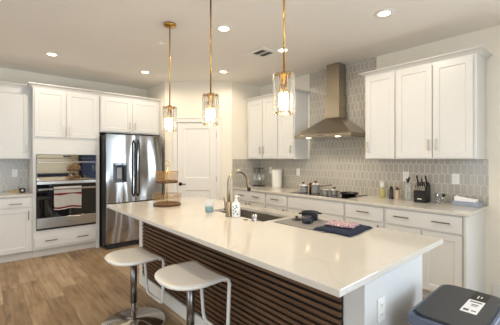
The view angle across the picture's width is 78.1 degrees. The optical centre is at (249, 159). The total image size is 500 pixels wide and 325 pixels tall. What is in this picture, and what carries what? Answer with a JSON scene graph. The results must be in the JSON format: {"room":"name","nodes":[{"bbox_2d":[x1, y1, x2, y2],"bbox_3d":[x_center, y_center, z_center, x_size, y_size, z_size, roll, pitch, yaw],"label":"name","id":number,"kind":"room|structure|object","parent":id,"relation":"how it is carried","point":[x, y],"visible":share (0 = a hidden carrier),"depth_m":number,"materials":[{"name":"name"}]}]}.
{"room":"kitchen","nodes":[
{"label":"kitchen","id":0,"kind":"room"},
{"bbox_2d":[0,67,146,190],"bbox_3d":[-3.582,0.025,4.665,7.320,2.743,0.100,0,0,-41],"label":"wall","id":1,"kind":"structure","parent":0,"point":[6,75],"depth_m":5.05,"materials":[{"name":"paint"}]},
{"bbox_2d":[0,159,27,191],"bbox_3d":[-4.067,0.241,4.170,1.737,0.482,0.008,0,0,-41],"label":"tile backsplash","id":2,"kind":"structure","parent":1,"relation":"attached to","point":[8,183],"depth_m":4.62,"materials":[{"name":"grey tile"}]},
{"bbox_2d":[12,169,17,176],"bbox_3d":[-3.532,0.209,4.624,0.072,0.116,0.008,0,0,-41],"label":"outlet","id":3,"kind":"object","parent":2,"relation":"attached to","point":[14,171],"visible":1,"depth_m":4.62,"materials":[{"name":"white plastic"}]},
{"bbox_2d":[0,81,30,158],"bbox_3d":[-3.502,-0.532,4.388,0.598,1.062,0.419,0,0,-41],"label":"upper cabinet","id":4,"kind":"object","parent":1,"relation":"attached to","point":[15,98],"visible":0.98,"depth_m":4.34,"materials":[{"name":"paint"}]},
{"bbox_2d":[99,91,160,135],"bbox_3d":[-2.169,-0.746,5.402,1.000,0.635,0.638,0,0,-41],"label":"upper cabinet","id":5,"kind":"object","parent":1,"relation":"attached to","point":[121,114],"visible":0.91,"depth_m":5.15,"materials":[{"name":"paint"}]},
{"bbox_2d":[147,82,164,199],"bbox_3d":[-1.705,0.025,5.707,0.100,2.743,0.790,0,0,-41],"label":"wall","id":6,"kind":"structure","parent":0,"point":[156,92],"depth_m":5.45,"materials":[{"name":"paint"}]},
{"bbox_2d":[165,81,230,200],"bbox_3d":[-0.898,0.025,5.390,1.167,2.743,0.100,0,0,4],"label":"wall","id":7,"kind":"structure","parent":0,"point":[186,96],"depth_m":5.34,"materials":[{"name":"paint"}]},
{"bbox_2d":[177,122,216,199],"bbox_3d":[-0.916,0.375,5.338,0.700,2.024,0.094,0,0,4],"label":"door","id":8,"kind":"structure","parent":7,"relation":"in","point":[196,142],"depth_m":5.35,"materials":[{"name":"paint"}]},
{"bbox_2d":[173,117,221,199],"bbox_3d":[-0.921,0.336,5.328,0.873,2.122,0.026,0,0,4],"label":"trim","id":9,"kind":"structure","parent":7,"relation":"attached to","point":[179,119],"depth_m":5.32,"materials":[{"name":"paint"}]},
{"bbox_2d":[0,244,423,324],"bbox_3d":[-0.523,1.447,1.149,7.320,0.100,9.420,0,0,-41],"label":"floor","id":10,"kind":"structure","parent":0,"point":[77,287],"depth_m":3.27,"materials":[{"name":"brown wood"}]},
{"bbox_2d":[0,196,32,262],"bbox_3d":[-3.429,0.956,4.305,0.598,0.882,0.622,0,0,-41],"label":"base cabinet","id":11,"kind":"object","parent":10,"relation":"on","point":[16,213],"visible":0.96,"depth_m":4.18,"materials":[{"name":"paint"}]},
{"bbox_2d":[27,82,100,257],"bbox_3d":[-2.897,0.167,4.769,0.930,2.460,0.638,0,0,-41],"label":"tall cabinet","id":12,"kind":"object","parent":10,"relation":"on","point":[64,120],"visible":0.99,"depth_m":4.53,"materials":[{"name":"paint"}]},
{"bbox_2d":[36,155,95,230],"bbox_3d":[-2.851,0.473,4.740,0.770,1.074,0.585,0,0,-41],"label":"wall oven","id":13,"kind":"object","parent":12,"relation":"in","point":[52,171],"visible":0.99,"depth_m":4.53,"materials":[{"name":"silver metal"}]},
{"bbox_2d":[54,186,80,209],"bbox_3d":[-2.671,0.564,4.517,0.350,0.332,0.048,0,0,-41],"label":"kitchen towel","id":14,"kind":"object","parent":13,"relation":"hanging from","point":[65,197],"visible":1,"depth_m":4.50,"materials":[{"name":"white fabric"}]},
{"bbox_2d":[99,133,161,249],"bbox_3d":[-2.089,0.497,5.265,0.910,1.800,0.874,0,0,-41],"label":"refrigerator","id":15,"kind":"object","parent":10,"relation":"on","point":[128,164],"visible":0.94,"depth_m":4.90,"materials":[{"name":"metal"}]},
{"bbox_2d":[137,140,139,195],"bbox_3d":[-1.803,0.147,4.990,0.024,0.920,0.083,0,0,-41],"label":"door handle","id":16,"kind":"object","parent":15,"relation":"in","point":[138,141],"depth_m":5.01,"materials":[{"name":"metal"}]},
{"bbox_2d":[101,247,165,324],"bbox_3d":[-0.993,1.105,2.629,0.528,0.585,0.528,0,0,-43],"label":"bar stool","id":17,"kind":"object","parent":10,"relation":"on","point":[132,257],"visible":1,"depth_m":2.62,"materials":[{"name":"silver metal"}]},
{"bbox_2d":[154,261,230,324],"bbox_3d":[-0.391,1.071,2.026,0.528,0.652,0.528,0,0,-39],"label":"bar stool","id":18,"kind":"object","parent":10,"relation":"on","point":[190,276],"visible":1,"depth_m":2.00,"materials":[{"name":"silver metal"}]},
{"bbox_2d":[234,189,265,207],"bbox_3d":[0.203,0.956,5.210,0.691,0.882,0.805,0,0,-41],"label":"base cabinet","id":19,"kind":"object","parent":10,"relation":"on","point":[252,198],"visible":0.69,"depth_m":4.94,"materials":[{"name":"paint"}]},
{"bbox_2d":[266,193,287,211],"bbox_3d":[0.616,0.956,4.736,0.691,0.882,0.448,0,0,-41],"label":"base cabinet","id":20,"kind":"object","parent":10,"relation":"on","point":[273,201],"visible":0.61,"depth_m":4.50,"materials":[{"name":"paint"}]},
{"bbox_2d":[139,220,421,324],"bbox_3d":[-0.075,0.956,2.698,0.768,0.883,2.690,0,0,-41],"label":"kitchen island","id":21,"kind":"object","parent":10,"relation":"on","point":[259,296],"visible":0.44,"depth_m":1.92,"materials":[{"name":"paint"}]},
{"bbox_2d":[107,196,442,297],"bbox_3d":[-0.173,0.498,2.567,1.119,0.030,2.820,0,0,-41],"label":"island countertop","id":22,"kind":"structure","parent":21,"relation":"on","point":[337,265],"depth_m":1.78,"materials":[{"name":"beige stone"}]},
{"bbox_2d":[152,161,180,206],"bbox_3d":[-0.868,0.249,3.222,0.301,0.467,0.301,0,0,-41],"label":"stand","id":23,"kind":"object","parent":22,"relation":"on","point":[167,203],"visible":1,"depth_m":3.22,"materials":[{"name":"brown wood"}]},
{"bbox_2d":[156,180,177,183],"bbox_3d":[-0.868,0.235,3.222,0.226,0.024,0.226,0,0,-41],"label":"wooden tray","id":24,"kind":"object","parent":23,"relation":"on","point":[158,181],"depth_m":3.13,"materials":[{"name":"brown wood"}]},
{"bbox_2d":[153,201,180,206],"bbox_3d":[-0.868,0.470,3.222,0.278,0.024,0.278,0,0,-41],"label":"wooden tray","id":25,"kind":"object","parent":23,"relation":"on","point":[165,203],"depth_m":3.18,"materials":[{"name":"brown wood"}]},
{"bbox_2d":[205,206,212,211],"bbox_3d":[-0.372,0.430,2.811,0.084,0.105,0.084,0,0,-41],"label":"tumbler","id":26,"kind":"object","parent":22,"relation":"on","point":[207,208],"visible":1,"depth_m":2.78,"materials":[{"name":"teal glass"}]},
{"bbox_2d":[232,196,239,217],"bbox_3d":[-0.115,0.394,2.570,0.075,0.178,0.071,0,0,-41],"label":"hand soap bottle","id":27,"kind":"object","parent":22,"relation":"on","point":[235,205],"visible":1,"depth_m":2.54,"materials":[{"name":"white plastic"}]},
{"bbox_2d":[223,169,250,216],"bbox_3d":[-0.108,0.285,2.688,0.275,0.394,0.088,0,0,-41],"label":"faucet","id":28,"kind":"object","parent":22,"relation":"on","point":[227,208],"visible":1,"depth_m":2.60,"materials":[{"name":"silver metal"}]},
{"bbox_2d":[222,209,282,221],"bbox_3d":[-0.003,0.619,2.768,0.398,0.210,0.768,0,0,-41],"label":"sink","id":29,"kind":"object","parent":22,"relation":"in","point":[243,213],"visible":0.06,"depth_m":2.94,"materials":[{"name":"metal"}]},
{"bbox_2d":[251,214,257,221],"bbox_3d":[0.036,0.456,2.404,0.060,0.053,0.060,0,0,-41],"label":"air gap cap","id":30,"kind":"object","parent":22,"relation":"on","point":[254,216],"visible":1,"depth_m":2.38,"materials":[{"name":"metal"}]},
{"bbox_2d":[274,216,328,232],"bbox_3d":[0.457,0.480,2.297,0.335,0.004,0.465,0,0,-41],"label":"placemat","id":31,"kind":"object","parent":22,"relation":"on","point":[290,222],"visible":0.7,"depth_m":2.29,"materials":[{"name":"grey fabric"}]},
{"bbox_2d":[302,215,312,223],"bbox_3d":[0.429,0.451,2.294,0.089,0.055,0.074,0,0,15],"label":"espresso cup","id":32,"kind":"object","parent":31,"relation":"on","point":[306,219],"visible":1,"depth_m":2.27,"materials":[{"name":"ceramic"}]},
{"bbox_2d":[298,210,321,220],"bbox_3d":[0.474,0.446,2.434,0.184,0.064,0.134,0,0,-1],"label":"pot","id":33,"kind":"object","parent":31,"relation":"on","point":[313,213],"visible":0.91,"depth_m":2.40,"materials":[{"name":"metal"}]},
{"bbox_2d":[313,224,372,236],"bbox_3d":[0.643,0.469,2.117,0.282,0.018,0.352,0,0,45],"label":"towel","id":34,"kind":"object","parent":31,"relation":"on","point":[349,232],"visible":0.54,"depth_m":2.03,"materials":[{"name":"fabric"}]},
{"bbox_2d":[325,220,358,228],"bbox_3d":[0.634,0.447,2.136,0.212,0.020,0.142,0,0,41],"label":"folded cloth","id":35,"kind":"object","parent":34,"relation":"on","point":[337,223],"visible":1,"depth_m":2.11,"materials":[{"name":"pink fabric"}]},
{"bbox_2d":[377,296,384,322],"bbox_3d":[0.660,0.757,1.549,0.072,0.116,0.008,0,0,-41],"label":"outlet","id":36,"kind":"object","parent":21,"relation":"attached to","point":[380,302],"visible":1,"depth_m":1.54,"materials":[{"name":"white plastic"}]},
{"bbox_2d":[380,301,383,317],"bbox_3d":[0.662,0.757,1.548,0.032,0.078,0.004,0,0,-41],"label":"receptacle","id":37,"kind":"object","parent":36,"relation":"attached to","point":[381,302],"depth_m":1.55,"materials":[{"name":"white plastic"}]},
{"bbox_2d":[288,196,344,221],"bbox_3d":[1.062,0.956,4.223,0.691,0.882,0.908,0,0,-41],"label":"base cabinet","id":38,"kind":"object","parent":10,"relation":"on","point":[334,210],"visible":0.25,"depth_m":3.93,"materials":[{"name":"paint"}]},
{"bbox_2d":[345,202,384,228],"bbox_3d":[1.519,0.956,3.698,0.691,0.882,0.481,0,0,-41],"label":"base cabinet","id":39,"kind":"object","parent":10,"relation":"on","point":[369,215],"visible":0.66,"depth_m":3.47,"materials":[{"name":"paint"}]},
{"bbox_2d":[385,207,484,297],"bbox_3d":[1.923,0.956,3.234,0.691,0.882,0.745,0,0,-41],"label":"base cabinet","id":40,"kind":"object","parent":10,"relation":"on","point":[459,261],"visible":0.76,"depth_m":2.93,"materials":[{"name":"paint"}]},
{"bbox_2d":[232,186,487,216],"bbox_3d":[1.066,0.498,4.230,0.661,0.030,3.418,0,0,-41],"label":"countertop","id":41,"kind":"structure","parent":40,"relation":"on","point":[444,207],"depth_m":3.43,"materials":[{"name":"beige stone"}]},
{"bbox_2d":[272,169,281,187],"bbox_3d":[0.456,0.328,5.235,0.180,0.310,0.180,0,0,-41],"label":"paper towel roll","id":42,"kind":"object","parent":41,"relation":"on","point":[276,173],"visible":1,"depth_m":5.16,"materials":[{"name":"white paper"}]},
{"bbox_2d":[290,190,366,198],"bbox_3d":[1.063,0.480,4.255,0.510,0.006,0.914,0,0,-41],"label":"cooktop","id":43,"kind":"object","parent":41,"relation":"in","point":[339,195],"visible":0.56,"depth_m":4.07,"materials":[{"name":"black glass"}]},
{"bbox_2d":[297,182,308,192],"bbox_3d":[0.770,0.404,4.447,0.173,0.146,0.138,0,0,14],"label":"stock pot","id":44,"kind":"object","parent":43,"relation":"on","point":[303,188],"visible":0.99,"depth_m":4.39,"materials":[{"name":"metal"}]},
{"bbox_2d":[311,181,331,193],"bbox_3d":[0.994,0.391,4.279,0.290,0.171,0.122,0,0,29],"label":"saucepan","id":45,"kind":"object","parent":43,"relation":"on","point":[315,187],"visible":0.97,"depth_m":4.27,"materials":[{"name":"metal"}]},
{"bbox_2d":[311,184,319,193],"bbox_3d":[0.920,0.415,4.320,0.122,0.122,0.122,0,0,29],"label":"pot","id":46,"kind":"object","parent":45,"relation":"on","point":[315,188],"depth_m":4.27,"materials":[{"name":"metal"}]},
{"bbox_2d":[320,189,327,194],"bbox_3d":[1.010,0.443,4.140,0.086,0.067,0.136,0,0,-41],"label":"pan","id":47,"kind":"object","parent":43,"relation":"on","point":[324,191],"visible":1,"depth_m":4.11,"materials":[{"name":"metal"}]},
{"bbox_2d":[329,187,339,194],"bbox_3d":[1.130,0.425,4.125,0.096,0.103,0.146,0,0,-41],"label":"pan","id":48,"kind":"object","parent":43,"relation":"on","point":[334,191],"visible":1,"depth_m":4.09,"materials":[{"name":"metal"}]},
{"bbox_2d":[331,190,337,194],"bbox_3d":[1.130,0.446,4.125,0.096,0.062,0.096,0,0,-41],"label":"pot","id":49,"kind":"object","parent":48,"relation":"on","point":[333,192],"depth_m":4.09,"materials":[{"name":"metal"}]},
{"bbox_2d":[340,191,357,196],"bbox_3d":[1.251,0.447,3.929,0.236,0.060,0.369,0,0,29],"label":"frying pan","id":50,"kind":"object","parent":43,"relation":"on","point":[346,193],"visible":0.99,"depth_m":3.91,"materials":[{"name":"black metal"}]},
{"bbox_2d":[380,181,384,197],"bbox_3d":[1.660,0.380,3.874,0.075,0.205,0.064,0,0,-7],"label":"soap bottle","id":51,"kind":"object","parent":41,"relation":"on","point":[382,190],"visible":1,"depth_m":3.85,"materials":[{"name":"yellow plastic"}]},
{"bbox_2d":[389,186,393,198],"bbox_3d":[1.721,0.405,3.751,0.054,0.155,0.054,0,0,-41],"label":"pepper grinder","id":52,"kind":"object","parent":41,"relation":"on","point":[391,187],"visible":1,"depth_m":3.73,"materials":[{"name":"black plastic"}]},
{"bbox_2d":[395,187,399,199],"bbox_3d":[1.762,0.405,3.688,0.054,0.155,0.054,0,0,-41],"label":"pepper grinder","id":53,"kind":"object","parent":41,"relation":"on","point":[396,188],"visible":1,"depth_m":3.67,"materials":[{"name":"brown wood"}]},
{"bbox_2d":[414,182,429,202],"bbox_3d":[1.938,0.371,3.469,0.152,0.223,0.124,0,0,-41],"label":"knife block","id":54,"kind":"object","parent":41,"relation":"on","point":[421,196],"visible":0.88,"depth_m":3.42,"materials":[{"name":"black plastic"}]},
{"bbox_2d":[434,193,445,203],"bbox_3d":[2.044,0.425,3.316,0.064,0.115,0.110,0,0,-41],"label":"stand","id":55,"kind":"object","parent":41,"relation":"on","point":[436,195],"visible":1,"depth_m":3.32,"materials":[{"name":"silver metal"}]},
{"bbox_2d":[451,200,482,207],"bbox_3d":[2.253,0.460,3.200,0.150,0.045,0.250,0,0,-41],"label":"tray","id":56,"kind":"object","parent":41,"relation":"on","point":[458,203],"visible":0.87,"depth_m":3.13,"materials":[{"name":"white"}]},
{"bbox_2d":[454,196,478,201],"bbox_3d":[2.250,0.411,3.204,0.100,0.051,0.190,0,0,-41],"label":"folded paper","id":57,"kind":"object","parent":56,"relation":"on","point":[456,198],"visible":1,"depth_m":3.18,"materials":[{"name":"white paper"}]},
{"bbox_2d":[408,284,499,324],"bbox_3d":[1.048,1.065,1.544,0.608,0.663,0.315,0,0,-42],"label":"trash bin","id":58,"kind":"object","parent":10,"relation":"on","point":[447,304],"visible":1,"depth_m":1.51,"materials":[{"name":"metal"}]},
{"bbox_3d":[-4.086,0.956,3.734,1.138,0.882,0.622,0,0,-41],"label":"base cabinet","id":59,"kind":"object","parent":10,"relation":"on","visible":0},
{"bbox_2d":[0,191,32,197],"bbox_3d":[-3.867,0.498,3.940,1.738,0.030,0.601,0,0,-41],"label":"countertop","id":60,"kind":"structure","parent":59,"relation":"on","point":[26,193],"depth_m":4.21,"materials":[{"name":"beige stone"}]},
{"bbox_2d":[231,81,259,201],"bbox_3d":[-0.096,0.025,5.564,0.680,2.743,0.100,0,0,-41],"label":"wall","id":61,"kind":"structure","parent":0,"point":[240,92],"depth_m":5.42,"materials":[{"name":"paint"}]},
{"bbox_2d":[232,159,259,186],"bbox_3d":[-0.055,0.241,5.527,0.649,0.482,0.008,0,0,-41],"label":"tile backsplash","id":62,"kind":"structure","parent":61,"relation":"attached to","point":[250,166],"depth_m":5.51,"materials":[{"name":"grey tile"}]},
{"bbox_2d":[0,0,499,89],"bbox_3d":[-0.523,-1.396,1.149,7.320,0.100,9.420,0,0,-41],"label":"ceiling","id":63,"kind":"structure","parent":0,"point":[101,41],"depth_m":3.30,"materials":[{"name":"paint"}]},
{"bbox_2d":[44,52,59,56],"bbox_3d":[-2.539,-1.342,3.948,0.176,0.007,0.176,0,0,-41],"label":"recessed light","id":64,"kind":"object","parent":63,"relation":"in","point":[52,54],"visible":1,"depth_m":3.94,"materials":[{"name":"white plastic"}]},
{"bbox_2d":[139,70,150,73],"bbox_3d":[-1.619,-1.342,4.755,0.176,0.007,0.176,0,0,-41],"label":"recessed light","id":65,"kind":"object","parent":63,"relation":"in","point":[141,71],"visible":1,"depth_m":4.76,"materials":[{"name":"white plastic"}]},
{"bbox_2d":[163,21,176,131],"bbox_3d":[-0.799,-0.810,3.069,0.135,1.070,0.135,0,0,-41],"label":"pendant light","id":66,"kind":"object","parent":63,"relation":"hanging from","point":[169,112],"visible":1,"depth_m":3.03,"materials":[{"name":"clear glass"}]},
{"bbox_2d":[202,0,218,125],"bbox_3d":[-0.317,-0.810,2.488,0.135,1.070,0.135,0,0,-41],"label":"pendant light","id":67,"kind":"object","parent":63,"relation":"hanging from","point":[207,98],"visible":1,"depth_m":2.44,"materials":[{"name":"clear glass"}]},
{"bbox_2d":[215,25,231,31],"bbox_3d":[-0.269,-1.342,3.173,0.176,0.007,0.176,0,0,-41],"label":"recessed light","id":68,"kind":"object","parent":63,"relation":"in","point":[221,28],"visible":1,"depth_m":3.16,"materials":[{"name":"white plastic"}]},
{"bbox_2d":[219,27,228,30],"bbox_3d":[-0.269,-1.341,3.173,0.103,0.001,0.103,0,0,-41],"label":"diffuser","id":69,"kind":"object","parent":68,"relation":"attached to","point":[221,28],"depth_m":3.16,"materials":[{"name":"white plastic"}]},
{"bbox_2d":[218,70,228,73],"bbox_3d":[-0.408,-1.342,4.735,0.176,0.007,0.176,0,0,-41],"label":"recessed light","id":70,"kind":"object","parent":63,"relation":"in","point":[219,71],"visible":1,"depth_m":4.71,"materials":[{"name":"white plastic"}]},
{"bbox_2d":[246,47,278,58],"bbox_3d":[0.161,-1.341,3.898,0.310,0.009,0.310,0,0,-41],"label":"ceiling vent","id":71,"kind":"object","parent":63,"relation":"in","point":[262,52],"visible":1,"depth_m":3.90,"materials":[{"name":"white plastic"}]},
{"bbox_2d":[276,47,289,52],"bbox_3d":[0.406,-1.342,3.799,0.176,0.007,0.176,0,0,-41],"label":"recessed light","id":72,"kind":"object","parent":63,"relation":"in","point":[280,50],"visible":0.85,"depth_m":3.80,"materials":[{"name":"white plastic"}]},
{"bbox_2d":[273,0,294,115],"bbox_3d":[0.209,-0.810,1.892,0.135,1.070,0.135,0,0,-41],"label":"pendant light","id":73,"kind":"object","parent":63,"relation":"hanging from","point":[283,82],"visible":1,"depth_m":1.85,"materials":[{"name":"clear glass"}]},
{"bbox_2d":[374,9,394,17],"bbox_3d":[1.239,-1.342,2.841,0.176,0.007,0.176,0,0,-41],"label":"recessed light","id":74,"kind":"object","parent":63,"relation":"in","point":[383,13],"visible":1,"depth_m":2.83,"materials":[{"name":"white plastic"}]},
{"bbox_2d":[378,11,389,15],"bbox_3d":[1.239,-1.341,2.841,0.103,0.001,0.103,0,0,-41],"label":"diffuser","id":75,"kind":"object","parent":74,"relation":"attached to","point":[385,13],"depth_m":2.84,"materials":[{"name":"white plastic"}]},
{"bbox_2d":[260,25,499,294],"bbox_3d":[2.201,0.025,3.519,0.100,2.743,9.220,0,0,-41],"label":"wall","id":76,"kind":"structure","parent":0,"point":[489,38],"depth_m":3.16,"materials":[{"name":"paint"}]},
{"bbox_2d":[245,93,278,158],"bbox_3d":[0.302,-0.532,5.320,0.381,1.062,0.770,0,0,-41],"label":"upper cabinet","id":77,"kind":"object","parent":76,"relation":"attached to","point":[262,124],"visible":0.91,"depth_m":5.21,"materials":[{"name":"paint"}]},
{"bbox_2d":[278,88,309,158],"bbox_3d":[0.687,-0.532,4.878,0.381,1.062,0.398,0,0,-41],"label":"upper cabinet","id":78,"kind":"object","parent":76,"relation":"attached to","point":[289,126],"visible":0.72,"depth_m":4.79,"materials":[{"name":"paint"}]},
{"bbox_2d":[294,62,364,139],"bbox_3d":[1.123,-0.818,4.307,0.472,1.052,0.915,0,0,-41],"label":"range hood","id":79,"kind":"object","parent":76,"relation":"attached to","point":[335,125],"visible":0.98,"depth_m":4.29,"materials":[{"name":"metal"}]},
{"bbox_2d":[260,57,487,205],"bbox_3d":[1.320,-0.431,4.448,0.008,1.827,3.423,0,0,-41],"label":"tile backsplash","id":80,"kind":"structure","parent":76,"relation":"attached to","point":[342,163],"depth_m":4.24,"materials":[{"name":"grey tile"}]},
{"bbox_2d":[296,168,299,175],"bbox_3d":[0.788,0.211,5.047,0.009,0.116,0.072,0,0,-41],"label":"outlet","id":81,"kind":"object","parent":80,"relation":"attached to","point":[297,169],"visible":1,"depth_m":5.04,"materials":[{"name":"white plastic"}]},
{"bbox_2d":[403,172,408,180],"bbox_3d":[1.905,0.212,3.763,0.008,0.116,0.072,0,0,-41],"label":"outlet","id":82,"kind":"object","parent":80,"relation":"attached to","point":[405,174],"visible":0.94,"depth_m":3.76,"materials":[{"name":"white plastic"}]},
{"bbox_2d":[452,174,459,183],"bbox_3d":[2.249,0.217,3.368,0.008,0.116,0.072,0,0,-41],"label":"outlet","id":83,"kind":"object","parent":80,"relation":"attached to","point":[455,177],"visible":1,"depth_m":3.36,"materials":[{"name":"white plastic"}]},
{"bbox_2d":[359,66,395,158],"bbox_3d":[1.633,-0.532,3.791,0.381,1.062,0.433,0,0,-41],"label":"upper cabinet","id":84,"kind":"object","parent":76,"relation":"attached to","point":[380,84],"visible":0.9,"depth_m":3.67,"materials":[{"name":"paint"}]},
{"bbox_2d":[394,45,492,158],"bbox_3d":[2.049,-0.532,3.313,0.381,1.062,0.830,0,0,-41],"label":"upper cabinet","id":85,"kind":"object","parent":76,"relation":"attached to","point":[441,99],"visible":1,"depth_m":3.17,"materials":[{"name":"paint"}]},
{"bbox_2d":[492,284,499,297],"bbox_3d":[3.823,1.332,1.567,0.014,0.130,4.145,0,0,-41],"label":"baseboard","id":86,"kind":"structure","parent":76,"relation":"attached to","point":[495,288],"depth_m":3.10,"materials":[{"name":"paint"}]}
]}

